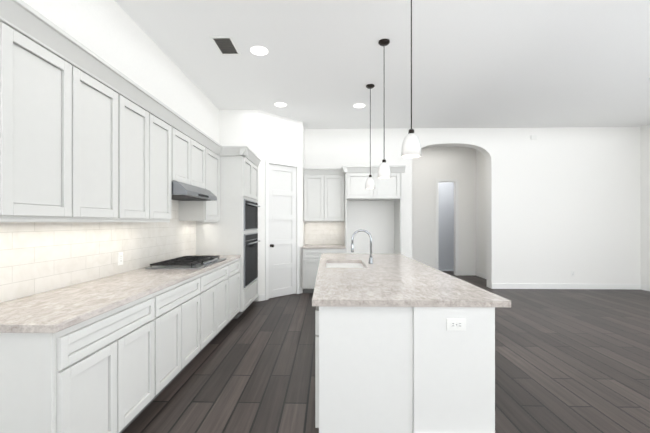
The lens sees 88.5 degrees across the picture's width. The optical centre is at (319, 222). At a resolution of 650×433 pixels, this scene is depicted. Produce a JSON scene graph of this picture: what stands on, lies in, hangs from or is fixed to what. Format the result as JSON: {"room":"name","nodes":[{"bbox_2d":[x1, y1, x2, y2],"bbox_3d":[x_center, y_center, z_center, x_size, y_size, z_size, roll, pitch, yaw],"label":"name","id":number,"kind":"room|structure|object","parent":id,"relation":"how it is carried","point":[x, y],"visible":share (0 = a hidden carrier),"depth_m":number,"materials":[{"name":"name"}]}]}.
{"room":"kitchen","nodes":[
{"label":"kitchen","id":0,"kind":"room"},
{"bbox_2d":[10,0,237,300],"bbox_3d":[-1.903,-0.296,2.236,0.120,3.350,9.890,0,0,1],"label":"wall","id":1,"kind":"structure","parent":0,"point":[102,26],"depth_m":3.29,"materials":[{"name":"paint"}]},
{"bbox_2d":[0,0,83,219],"bbox_3d":[-1.673,-0.551,1.823,0.351,1.060,0.514,0,0,1],"label":"upper cabinet","id":2,"kind":"object","parent":1,"relation":"attached to","point":[42,68],"depth_m":1.79,"materials":[{"name":"paint"}]},
{"bbox_2d":[0,200,195,302],"bbox_3d":[-1.817,0.022,3.158,0.008,0.885,3.258,0,0,1],"label":"backsplash","id":3,"kind":"structure","parent":1,"relation":"attached to","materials":[{"name":"tile"}]},
{"bbox_2d":[84,48,127,219],"bbox_3d":[-1.664,-0.551,2.244,0.351,1.060,0.584,0,0,1],"label":"upper cabinet","id":4,"kind":"object","parent":1,"relation":"attached to","point":[113,180],"depth_m":2.31,"materials":[{"name":"paint"}]},
{"bbox_2d":[118,252,122,264],"bbox_3d":[-1.811,0.330,3.029,0.010,0.114,0.070,0,0,1],"label":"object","id":5,"kind":"structure","parent":1,"relation":"attached to","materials":[{"name":"white plastic"}]},
{"bbox_2d":[128,80,155,219],"bbox_3d":[-1.654,-0.551,2.673,0.351,1.060,0.554,0,0,1],"label":"upper cabinet","id":6,"kind":"object","parent":1,"relation":"attached to","point":[141,106],"depth_m":2.77,"materials":[{"name":"paint"}]},
{"bbox_2d":[156,100,175,219],"bbox_3d":[-1.645,-0.550,3.099,0.351,1.060,0.554,0,0,1],"label":"upper cabinet","id":7,"kind":"object","parent":1,"relation":"attached to","point":[165,118],"depth_m":3.19,"materials":[{"name":"paint"}]},
{"bbox_2d":[176,116,195,187],"bbox_3d":[-1.634,-0.745,3.565,0.351,0.670,0.519,0,0,1],"label":"upper cabinet","id":8,"kind":"object","parent":1,"relation":"attached to","point":[185,134],"depth_m":3.61,"materials":[{"name":"paint"}]},
{"bbox_2d":[176,128,207,191],"bbox_3d":[-1.626,-0.745,3.956,0.351,0.670,0.519,0,0,1],"label":"upper cabinet","id":9,"kind":"object","parent":1,"relation":"attached to","point":[201,140],"depth_m":4.05,"materials":[{"name":"paint"}]},
{"bbox_2d":[176,136,219,223],"bbox_3d":[-1.614,-0.550,4.464,0.351,1.060,0.638,0,0,1],"label":"upper cabinet","id":10,"kind":"object","parent":1,"relation":"attached to","point":[194,207],"depth_m":4.27,"materials":[{"name":"paint"}]},
{"bbox_2d":[172,181,216,200],"bbox_3d":[-1.556,-0.339,3.759,0.499,0.138,0.900,0,0,1],"label":"range hood","id":11,"kind":"object","parent":10,"relation":"attached to","point":[181,191],"depth_m":3.62,"materials":[{"name":"silver metal"}]},
{"bbox_2d":[114,0,649,146],"bbox_3d":[2.356,-2.020,3.268,8.950,0.100,12.500,0,0,1],"label":"ceiling","id":12,"kind":"structure","parent":0,"point":[321,64],"depth_m":4.03,"materials":[{"name":"paint"}]},
{"bbox_2d":[209,36,240,55],"bbox_3d":[-1.050,-1.962,3.723,0.240,0.016,0.400,0,0,1],"label":"ceiling vent","id":13,"kind":"object","parent":12,"relation":"in","point":[225,45],"visible":1,"depth_m":3.71,"materials":[{"name":"white plastic"}]},
{"bbox_2d":[251,46,267,54],"bbox_3d":[-0.697,-1.966,3.826,0.196,0.006,0.196,0,0,1],"label":"recessed light","id":14,"kind":"object","parent":12,"relation":"in","point":[257,50],"visible":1,"depth_m":3.81,"materials":[{"name":"white plastic"}]},
{"bbox_2d":[275,103,285,106],"bbox_3d":[-0.659,-1.965,5.575,0.196,0.006,0.196,0,0,1],"label":"recessed light","id":15,"kind":"object","parent":12,"relation":"in","point":[280,104],"visible":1,"depth_m":5.55,"materials":[{"name":"white plastic"}]},
{"bbox_2d":[354,104,364,107],"bbox_3d":[0.663,-1.965,5.626,0.196,0.006,0.196,0,0,1],"label":"recessed light","id":16,"kind":"object","parent":12,"relation":"in","point":[359,105],"visible":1,"depth_m":5.60,"materials":[{"name":"white plastic"}]},
{"bbox_2d":[365,84,374,188],"bbox_3d":[0.725,-1.227,4.804,0.144,1.485,0.144,0,0,1],"label":"pendant light","id":17,"kind":"object","parent":12,"relation":"hanging from","point":[370,183],"visible":0.98,"depth_m":4.79,"materials":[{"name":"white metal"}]},
{"bbox_2d":[377,39,390,178],"bbox_3d":[0.699,-1.228,3.634,0.144,1.485,0.144,0,0,1],"label":"pendant light","id":18,"kind":"object","parent":12,"relation":"hanging from","point":[384,171],"visible":1,"depth_m":3.60,"materials":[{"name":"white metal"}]},
{"bbox_2d":[401,0,421,157],"bbox_3d":[0.673,-1.228,2.455,0.144,1.485,0.144,0,0,1],"label":"pendant light","id":19,"kind":"object","parent":12,"relation":"hanging from","point":[411,145],"visible":1,"depth_m":2.42,"materials":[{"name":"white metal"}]},
{"bbox_2d":[122,271,649,432],"bbox_3d":[2.356,1.430,3.266,8.950,0.100,12.500,0,0,1],"label":"floor","id":20,"kind":"structure","parent":0,"point":[572,360],"depth_m":3.10,"materials":[{"name":"brown wood"}]},
{"bbox_2d":[0,292,163,432],"bbox_3d":[-1.524,0.942,2.023,0.639,0.875,0.958,0,0,1],"label":"base cabinet","id":21,"kind":"object","parent":20,"relation":"on","point":[98,375],"depth_m":1.76,"materials":[{"name":"paint"}]},
{"bbox_2d":[0,256,239,335],"bbox_3d":[-1.493,0.485,3.148,0.651,0.039,3.263,0,0,1],"label":"countertop","id":22,"kind":"structure","parent":21,"relation":"on","point":[45,313],"depth_m":2.08,"materials":[{"name":"beige stone"}]},
{"bbox_2d":[145,256,225,268],"bbox_3d":[-1.459,0.442,3.756,0.530,0.047,0.910,0,0,1],"label":"cooktop","id":23,"kind":"object","parent":22,"relation":"in","point":[184,262],"depth_m":3.55,"materials":[{"name":"black metal"}]},
{"bbox_2d":[164,272,203,388],"bbox_3d":[-1.506,0.942,2.867,0.639,0.875,1.010,0,0,1],"label":"base cabinet","id":24,"kind":"object","parent":20,"relation":"on","point":[183,303],"depth_m":2.89,"materials":[{"name":"paint"}]},
{"bbox_2d":[204,264,231,347],"bbox_3d":[-1.486,0.943,3.756,0.639,0.875,1.050,0,0,1],"label":"base cabinet","id":25,"kind":"object","parent":20,"relation":"on","point":[218,282],"depth_m":3.79,"materials":[{"name":"paint"}]},
{"bbox_2d":[196,145,259,314],"bbox_3d":[-1.421,0.151,5.266,0.703,2.460,0.970,0,0,1],"label":"tall cabinet","id":26,"kind":"object","parent":20,"relation":"on","point":[236,234],"depth_m":4.78,"materials":[{"name":"paint"}]},
{"bbox_2d":[244,199,259,287],"bbox_3d":[-1.058,0.306,5.258,0.076,1.290,0.880,0,0,1],"label":"wall oven","id":27,"kind":"object","parent":26,"relation":"in","point":[251,206],"depth_m":5.14,"materials":[{"name":"black metal"}]},
{"bbox_2d":[232,260,239,318],"bbox_3d":[-1.470,0.943,4.461,0.639,0.875,0.640,0,0,1],"label":"base cabinet","id":28,"kind":"object","parent":20,"relation":"on","point":[235,263],"depth_m":4.59,"materials":[{"name":"paint"}]},
{"bbox_2d":[303,249,345,292],"bbox_3d":[0.083,0.944,6.700,0.827,0.875,0.629,0,0,1],"label":"base cabinet","id":29,"kind":"object","parent":20,"relation":"on","point":[311,257],"depth_m":6.40,"materials":[{"name":"paint"}]},
{"bbox_2d":[302,245,345,248],"bbox_3d":[0.083,0.487,6.696,0.827,0.039,0.637,0,0,1],"label":"countertop","id":30,"kind":"structure","parent":29,"relation":"on","point":[305,246],"depth_m":6.39,"materials":[{"name":"beige stone"}]},
{"bbox_2d":[312,305,503,432],"bbox_3d":[0.547,0.942,3.481,1.088,0.875,2.997,0,0,1],"label":"kitchen island","id":31,"kind":"object","parent":20,"relation":"on","point":[404,344],"depth_m":2.01,"materials":[{"name":"paint"}]},
{"bbox_2d":[312,253,510,306],"bbox_3d":[0.576,0.485,3.497,1.180,0.039,3.020,0,0,1],"label":"island countertop","id":32,"kind":"structure","parent":31,"relation":"on","point":[395,279],"depth_m":2.42,"materials":[{"name":"beige stone"}]},
{"bbox_2d":[328,261,363,268],"bbox_3d":[0.287,0.606,3.783,0.454,0.226,0.744,0,0,1],"label":"sink","id":33,"kind":"object","parent":32,"relation":"in","point":[331,264],"depth_m":3.90,"materials":[{"name":"white ceramic"}]},
{"bbox_2d":[352,229,375,264],"bbox_3d":[0.479,0.273,3.798,0.257,0.386,0.099,0,0,1],"label":"faucet","id":34,"kind":"object","parent":32,"relation":"on","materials":[{"name":"silver metal"}]},
{"bbox_2d":[238,127,641,287],"bbox_3d":[2.450,-0.293,7.076,8.310,3.350,0.220,0,0,1],"label":"wall","id":35,"kind":"structure","parent":0,"point":[553,205],"depth_m":6.93,"materials":[{"name":"paint"}]},
{"bbox_2d":[269,164,295,297],"bbox_3d":[-0.709,0.157,6.210,0.484,2.424,0.503,0,0,1],"label":"pantry door","id":36,"kind":"structure","parent":35,"relation":"in","point":[282,230],"depth_m":6.21,"materials":[{"name":"paint"}]},
{"bbox_2d":[303,169,329,220],"bbox_3d":[-0.089,-0.548,6.843,0.478,1.060,0.352,0,0,1],"label":"upper cabinet","id":37,"kind":"object","parent":35,"relation":"attached to","point":[329,193],"depth_m":6.67,"materials":[{"name":"paint"}]},
{"bbox_2d":[305,221,343,244],"bbox_3d":[0.090,0.224,7.013,0.827,0.485,0.008,0,0,1],"label":"backsplash","id":38,"kind":"structure","parent":35,"relation":"attached to","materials":[{"name":"tile"}]},
{"bbox_2d":[330,169,345,220],"bbox_3d":[0.260,-0.548,6.835,0.478,1.060,0.352,0,0,1],"label":"upper cabinet","id":39,"kind":"object","parent":35,"relation":"attached to","point":[337,177],"depth_m":6.67,"materials":[{"name":"paint"}]},
{"bbox_2d":[346,166,377,200],"bbox_3d":[0.806,-0.763,6.695,0.579,0.630,0.609,0,0,1],"label":"upper cabinet","id":40,"kind":"object","parent":35,"relation":"attached to","point":[356,176],"depth_m":6.40,"materials":[{"name":"paint"}]},
{"bbox_2d":[378,165,401,200],"bbox_3d":[1.257,-0.763,6.685,0.579,0.630,0.609,0,0,1],"label":"upper cabinet","id":41,"kind":"object","parent":35,"relation":"attached to","point":[389,189],"depth_m":6.39,"materials":[{"name":"paint"}]},
{"bbox_2d":[259,159,649,300],"bbox_3d":[2.350,0.125,3.018,8.348,2.510,11.397,0,0,1],"label":"baseboard","id":42,"kind":"structure","parent":35,"relation":"attached to","point":[263,297],"depth_m":6.87,"materials":[{"name":"paint"}]},
{"bbox_2d":[642,124,649,285],"bbox_3d":[6.566,-0.296,2.099,0.120,3.350,9.990,0,0,1],"label":"wall","id":43,"kind":"structure","parent":0,"point":[645,129],"depth_m":6.75,"materials":[{"name":"paint"}]}
]}

